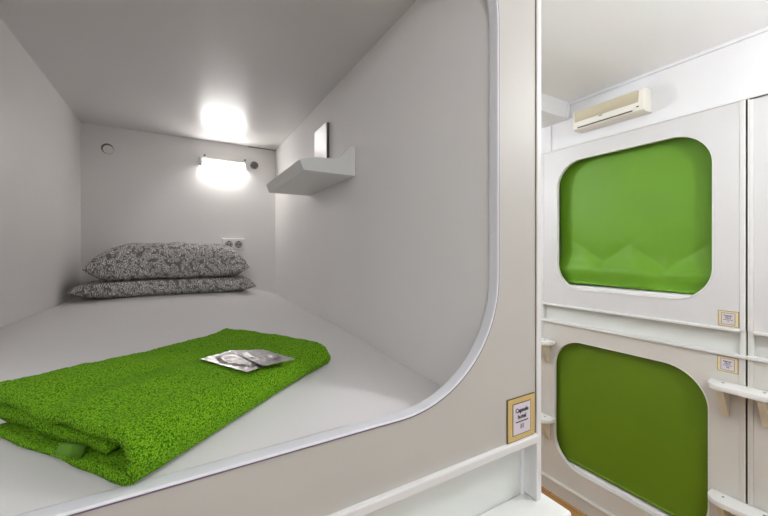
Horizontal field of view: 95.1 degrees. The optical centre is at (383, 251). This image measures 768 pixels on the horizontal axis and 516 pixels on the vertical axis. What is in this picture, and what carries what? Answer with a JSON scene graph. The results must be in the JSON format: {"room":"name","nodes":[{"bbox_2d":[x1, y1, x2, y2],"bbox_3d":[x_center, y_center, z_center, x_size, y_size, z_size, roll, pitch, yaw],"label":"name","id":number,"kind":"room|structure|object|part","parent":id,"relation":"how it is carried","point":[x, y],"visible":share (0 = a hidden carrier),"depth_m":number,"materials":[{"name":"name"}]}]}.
{"room":"dormitory","nodes":[
{"label":"dormitory","id":0,"kind":"room"},
{"bbox_2d":[0,17,80,327],"bbox_3d":[-1.179,-0.146,1.067,0.030,1.123,1.969,0,0,-30],"label":"wall","id":1,"kind":"structure","parent":0,"point":[40,135],"depth_m":1.30,"materials":[{"name":"laminate"}]},
{"bbox_2d":[81,123,274,292],"bbox_3d":[-1.217,-0.054,2.202,1.104,1.348,0.030,0,0,-30],"label":"wall","id":2,"kind":"structure","parent":0,"point":[152,187],"depth_m":2.14,"materials":[{"name":"laminate"}]},
{"bbox_2d":[101,143,113,153],"bbox_3d":[-1.557,-0.581,1.977,0.056,0.058,0.016,0,0,-30],"label":"air vent","id":3,"kind":"object","parent":2,"relation":"in","point":[106,148],"visible":1,"depth_m":1.97,"materials":[{"name":"grey plastic"}]},
{"bbox_2d":[199,154,247,169],"bbox_3d":[-1.032,-0.582,2.267,0.285,0.072,0.042,0,0,-30],"label":"wall lamp","id":4,"kind":"object","parent":2,"relation":"attached to","point":[202,160],"visible":1,"depth_m":2.25,"materials":[{"name":"white plastic"}]},
{"bbox_2d":[222,238,243,249],"bbox_3d":[-0.986,-0.050,2.302,0.134,0.076,0.030,0,0,-30],"label":"power socket","id":5,"kind":"object","parent":2,"relation":"attached to","point":[235,243],"visible":0.88,"depth_m":2.29,"materials":[{"name":"white plastic"}]},
{"bbox_2d":[250,161,257,168],"bbox_3d":[-0.877,-0.585,2.377,0.052,0.052,0.010,0,0,-30],"label":"air vent","id":6,"kind":"object","parent":2,"relation":"in","point":[254,165],"visible":1,"depth_m":2.37,"materials":[{"name":"grey plastic"}]},
{"bbox_2d":[0,0,416,149],"bbox_3d":[-0.715,-0.718,1.338,1.104,0.020,1.969,0,0,-30],"label":"ceiling","id":7,"kind":"structure","parent":0,"point":[249,73],"depth_m":1.27,"materials":[{"name":"laminate"}]},
{"bbox_2d":[275,0,488,386],"bbox_3d":[-0.250,-0.146,1.608,0.030,1.123,1.969,0,0,-30],"label":"wall","id":8,"kind":"structure","parent":0,"point":[394,254],"depth_m":1.03,"materials":[{"name":"laminate"}]},
{"bbox_2d":[266,146,354,195],"bbox_3d":[-0.340,-0.343,1.515,0.216,0.112,0.550,0,0,-30],"label":"wall shelf","id":9,"kind":"object","parent":8,"relation":"attached to","point":[308,176],"visible":1,"depth_m":1.33,"materials":[{"name":"white paint"}]},
{"bbox_2d":[315,122,328,157],"bbox_3d":[-0.289,-0.438,1.629,0.014,0.274,0.157,0,0,-30],"label":"mirror","id":10,"kind":"object","parent":9,"relation":"on","point":[322,134],"visible":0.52,"depth_m":1.60,"materials":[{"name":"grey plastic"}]},
{"bbox_3d":[-0.203,-0.343,1.283,0.214,0.112,0.013,0,0,-30],"label":"panel","id":11,"kind":"part","parent":9,"relation":"part of","materials":[{"name":"white paint"}]},
{"bbox_2d":[519,448,524,494],"bbox_3d":[-2.025,0.398,1.604,3.312,3.145,3.790,0,0,-30],"label":"wall","id":12,"kind":"structure","parent":0,"point":[522,451],"depth_m":0.81,"materials":[{"name":"paint"}]},
{"bbox_2d":[559,185,560,260],"bbox_3d":[2.178,0.569,2.770,0.050,2.802,6.000,0,0,-30],"label":"wall","id":13,"kind":"structure","parent":0,"point":[559,185],"depth_m":3.48,"materials":[{"name":"paint"}]},
{"bbox_2d":[541,486,586,515],"bbox_3d":[-0.351,1.995,1.300,5.900,0.050,6.000,0,0,-30],"label":"floor","id":14,"kind":"structure","parent":0,"point":[574,511],"depth_m":2.75,"materials":[{"name":"brown wood"}]},
{"bbox_2d":[16,0,540,515],"bbox_3d":[-0.229,0.398,0.480,1.326,3.143,0.059,0,0,-30],"label":"capsule","id":15,"kind":"object","parent":14,"relation":"on","point":[448,453],"visible":0.94,"depth_m":0.70,"materials":[{"name":"paint"}]},
{"bbox_3d":[-0.248,0.515,0.495,1.310,0.189,0.014,0,0,-30],"label":"recess panel","id":16,"kind":"part","parent":15,"relation":"part of","materials":[{"name":"paint"}]},
{"bbox_2d":[507,392,533,443],"bbox_3d":[0.297,0.358,0.760,0.088,0.092,0.004,0,0,-30],"label":"room sign","id":17,"kind":"object","parent":15,"relation":"attached to","point":[520,409],"visible":1,"depth_m":0.76,"materials":[{"name":"brown metal"}]},
{"bbox_2d":[479,493,570,515],"bbox_3d":[0.186,0.629,0.683,0.449,0.141,0.096,0,0,-30],"label":"step","id":18,"kind":"structure","parent":15,"relation":"attached to","point":[523,504],"depth_m":0.76,"materials":[{"name":"paint"}]},
{"bbox_3d":[0.338,-0.308,0.808,0.016,1.732,0.043,0,0,-30],"label":"corner post","id":19,"kind":"part","parent":15,"relation":"part of","materials":[{"name":"white paint"}]},
{"bbox_2d":[541,471,614,515],"bbox_3d":[1.635,1.913,2.454,0.046,0.113,6.000,0,0,-30],"label":"baseboard","id":20,"kind":"structure","parent":14,"relation":"on","point":[570,496],"depth_m":2.72,"materials":[{"name":"paint"}]},
{"bbox_2d":[541,321,746,515],"bbox_3d":[1.653,1.218,2.446,0.027,1.277,1.248,0,0,-30],"label":"capsule","id":21,"kind":"object","parent":20,"relation":"on","point":[727,436],"visible":0.91,"depth_m":2.25,"materials":[{"name":"paint"}]},
{"bbox_2d":[541,412,555,438],"bbox_3d":[1.273,1.450,2.952,0.118,0.192,0.288,0,0,-30],"label":"step","id":22,"kind":"structure","parent":21,"relation":"attached to","point":[546,420],"depth_m":2.88,"materials":[{"name":"paint"}]},
{"bbox_2d":[541,338,555,362],"bbox_3d":[1.273,0.819,2.952,0.118,0.192,0.288,0,0,-30],"label":"step","id":23,"kind":"structure","parent":21,"relation":"attached to","point":[545,343],"depth_m":2.87,"materials":[{"name":"paint"}]},
{"bbox_2d":[568,460,670,515],"bbox_3d":[1.906,1.742,2.593,0.557,0.116,1.214,0,0,-30],"label":"mattress","id":24,"kind":"object","parent":21,"relation":"in","point":[626,494],"visible":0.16,"depth_m":2.47,"materials":[{"name":"white fabric"}]},
{"bbox_2d":[556,343,707,515],"bbox_3d":[1.704,1.141,2.470,0.051,1.062,1.048,0,0,-30],"label":"roller blind","id":25,"kind":"object","parent":21,"relation":"attached to","point":[637,424],"visible":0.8,"depth_m":2.40,"materials":[{"name":"green fabric"}]},
{"bbox_2d":[541,318,767,363],"bbox_3d":[1.663,0.572,2.430,0.050,0.017,3.770,0,0,-30],"label":"trim","id":26,"kind":"structure","parent":21,"relation":"attached to","point":[694,347],"depth_m":2.21,"materials":[{"name":"white paint"}]},
{"bbox_2d":[541,100,746,355],"bbox_3d":[1.660,-0.128,2.451,0.066,1.395,1.248,0,0,-30],"label":"capsule","id":27,"kind":"object","parent":26,"relation":"on","point":[693,319],"visible":0.97,"depth_m":2.13,"materials":[{"name":"paint"}]},
{"bbox_2d":[569,283,692,297],"bbox_3d":[1.906,0.343,2.593,0.557,0.154,1.214,0,0,-30],"label":"mattress","id":28,"kind":"object","parent":27,"relation":"in","point":[579,286],"visible":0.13,"depth_m":2.44,"materials":[{"name":"white fabric"}]},
{"bbox_2d":[559,137,711,293],"bbox_3d":[1.732,-0.270,2.486,0.086,1.060,1.048,0,0,-30],"label":"roller blind","id":29,"kind":"object","parent":27,"relation":"attached to","point":[640,217],"visible":0.88,"depth_m":2.41,"materials":[{"name":"green fabric"}]},
{"bbox_3d":[1.682,0.500,2.463,0.015,0.140,1.248,0,0,-30],"label":"recess panel","id":30,"kind":"part","parent":27,"relation":"part of","materials":[{"name":"paint"}]},
{"bbox_2d":[718,310,738,327],"bbox_3d":[1.922,0.374,1.962,0.004,0.086,0.087,0,0,-30],"label":"room sign","id":31,"kind":"object","parent":27,"relation":"attached to","point":[725,318],"visible":1,"depth_m":1.96,"materials":[{"name":"brown"}]},
{"bbox_2d":[748,95,767,358],"bbox_3d":[2.297,-0.128,1.355,0.066,1.395,1.272,0,0,-30],"label":"capsule","id":32,"kind":"object","parent":26,"relation":"on","point":[758,107],"visible":0.99,"depth_m":1.87,"materials":[{"name":"paint"}]},
{"bbox_3d":[2.291,-0.198,1.351,0.020,1.255,1.272,0,0,-30],"label":"panel","id":33,"kind":"part","parent":32,"relation":"part of","materials":[{"name":"paint"}]},
{"bbox_3d":[2.314,0.500,1.376,0.015,0.140,1.252,0,0,-30],"label":"recess panel","id":34,"kind":"part","parent":32,"relation":"part of","materials":[{"name":"paint"}]},
{"bbox_2d":[717,355,737,373],"bbox_3d":[1.920,0.630,1.965,0.004,0.086,0.087,0,0,-30],"label":"room sign","id":35,"kind":"object","parent":21,"relation":"attached to","point":[726,364],"visible":1,"depth_m":1.96,"materials":[{"name":"brown"}]},
{"bbox_2d":[708,378,767,427],"bbox_3d":[1.904,0.819,1.866,0.118,0.192,0.288,0,0,-30],"label":"step","id":36,"kind":"structure","parent":21,"relation":"attached to","point":[723,389],"depth_m":1.86,"materials":[{"name":"paint"}]},
{"bbox_2d":[748,360,767,512],"bbox_3d":[2.289,1.218,1.350,0.025,1.277,1.272,0,0,-30],"label":"capsule","id":37,"kind":"object","parent":20,"relation":"on","point":[757,371],"visible":0.64,"depth_m":1.86,"materials":[{"name":"paint"}]},
{"bbox_2d":[708,488,767,515],"bbox_3d":[1.904,1.450,1.866,0.118,0.192,0.288,0,0,-30],"label":"step","id":38,"kind":"structure","parent":37,"relation":"attached to","point":[725,504],"depth_m":1.89,"materials":[{"name":"paint"}]},
{"bbox_3d":[2.291,1.218,1.351,0.020,1.277,1.272,0,0,-30],"label":"panel","id":39,"kind":"part","parent":37,"relation":"part of","materials":[{"name":"paint"}]},
{"bbox_2d":[541,0,767,102],"bbox_3d":[-0.351,-1.200,1.300,5.900,0.050,6.000,0,0,-30],"label":"ceiling","id":40,"kind":"structure","parent":0,"point":[588,47],"depth_m":1.90,"materials":[{"name":"paint"}]},
{"bbox_2d":[541,93,569,127],"bbox_3d":[0.566,-1.110,2.383,1.948,0.128,0.248,0,0,-30],"label":"duct","id":41,"kind":"object","parent":40,"relation":"attached to","point":[553,110],"visible":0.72,"depth_m":2.71,"materials":[{"name":"paint"}]},
{"bbox_3d":[1.446,-1.102,2.758,0.043,0.104,0.010,0,0,-30],"label":"trim","id":42,"kind":"part","parent":41,"relation":"part of","materials":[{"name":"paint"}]},
{"bbox_2d":[541,31,767,152],"bbox_3d":[1.923,-1.004,2.622,0.638,0.343,6.000,0,0,-30],"label":"wall","id":43,"kind":"structure","parent":0,"point":[739,70],"depth_m":2.11,"materials":[{"name":"paint"}]},
{"bbox_2d":[547,126,551,150],"bbox_3d":[1.373,-0.937,2.916,0.018,0.206,0.030,0,0,-30],"label":"trim","id":44,"kind":"structure","parent":43,"relation":"attached to","point":[549,129],"depth_m":2.91,"materials":[{"name":"paint"}]},
{"bbox_2d":[573,87,651,132],"bbox_3d":[1.579,-0.979,2.460,0.122,0.154,0.465,0,0,-30],"label":"air conditioner","id":45,"kind":"object","parent":43,"relation":"attached to","point":[637,103],"visible":1,"depth_m":2.39,"materials":[{"name":"plastic"}]},
{"bbox_2d":[575,91,636,121],"bbox_3d":[1.528,-1.001,2.439,0.014,0.072,0.410,0,0,-30],"label":"grille","id":46,"kind":"object","parent":45,"relation":"attached to","point":[628,100],"depth_m":2.42,"materials":[{"name":"beige plastic"}]},
{"bbox_2d":[541,92,767,154],"bbox_3d":[1.660,-0.828,2.429,0.028,0.012,3.770,0,0,-30],"label":"trim","id":47,"kind":"structure","parent":43,"relation":"attached to","point":[746,98],"depth_m":2.21,"materials":[{"name":"white paint"}]},
{"bbox_2d":[569,26,767,104],"bbox_3d":[1.644,-1.165,2.460,0.024,0.020,6.000,0,0,-30],"label":"trim","id":48,"kind":"structure","parent":43,"relation":"attached to","point":[760,31],"depth_m":2.16,"materials":[{"name":"paint"}]},
{"bbox_2d":[747,100,747,503],"bbox_3d":[1.982,0.517,1.911,0.012,2.685,0.020,0,0,-30],"label":"trim","id":49,"kind":"structure","parent":43,"relation":"attached to","point":[747,100],"depth_m":1.91,"materials":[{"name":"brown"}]},
{"bbox_2d":[749,94,767,99],"bbox_3d":[1.986,-0.819,1.849,0.008,0.006,0.088,0,0,-30],"label":"trim","id":50,"kind":"structure","parent":43,"relation":"attached to","point":[764,94],"depth_m":1.86,"materials":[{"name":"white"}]},
{"bbox_3d":[-0.715,0.426,1.338,1.044,0.028,1.969,0,0,-30],"label":"floor","id":51,"kind":"structure","parent":0,"visible":0},
{"bbox_2d":[0,288,440,515],"bbox_3d":[-0.715,0.318,1.339,1.040,0.187,1.963,0,0,-30],"label":"mattress","id":52,"kind":"object","parent":51,"relation":"on","point":[360,382],"visible":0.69,"depth_m":0.85,"materials":[{"name":"white fabric"}]},
{"bbox_2d":[66,275,255,298],"bbox_3d":[-1.177,0.189,1.964,0.835,0.094,0.380,0,0,-28],"label":"pillow","id":53,"kind":"object","parent":52,"relation":"on","point":[95,289],"visible":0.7,"depth_m":1.80,"materials":[{"name":"grey fabric"}]},
{"bbox_2d":[82,242,248,281],"bbox_3d":[-1.173,0.047,1.978,0.745,0.206,0.370,0,0,-28],"label":"pillow","id":54,"kind":"object","parent":53,"relation":"on","point":[172,260],"visible":1,"depth_m":1.83,"materials":[{"name":"grey fabric"}]},
{"bbox_2d":[0,328,330,485],"bbox_3d":[-0.366,0.241,0.685,0.324,0.085,0.485,0,0,21],"label":"towel","id":55,"kind":"object","parent":52,"relation":"on","point":[120,420],"visible":0.88,"depth_m":0.52,"materials":[{"name":"green fabric"}]},
{"bbox_2d":[200,351,261,371],"bbox_3d":[-0.282,0.210,0.687,0.133,0.009,0.083,0,0,26],"label":"sachet","id":56,"kind":"object","parent":55,"relation":"on","point":[229,359],"visible":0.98,"depth_m":0.67,"materials":[{"name":"grey metal"}]},
{"bbox_2d":[229,349,293,365],"bbox_3d":[-0.248,0.210,0.716,0.134,0.010,0.073,0,0,41],"label":"sachet","id":57,"kind":"object","parent":55,"relation":"on","point":[262,357],"visible":1,"depth_m":0.70,"materials":[{"name":"grey metal"}]}
]}

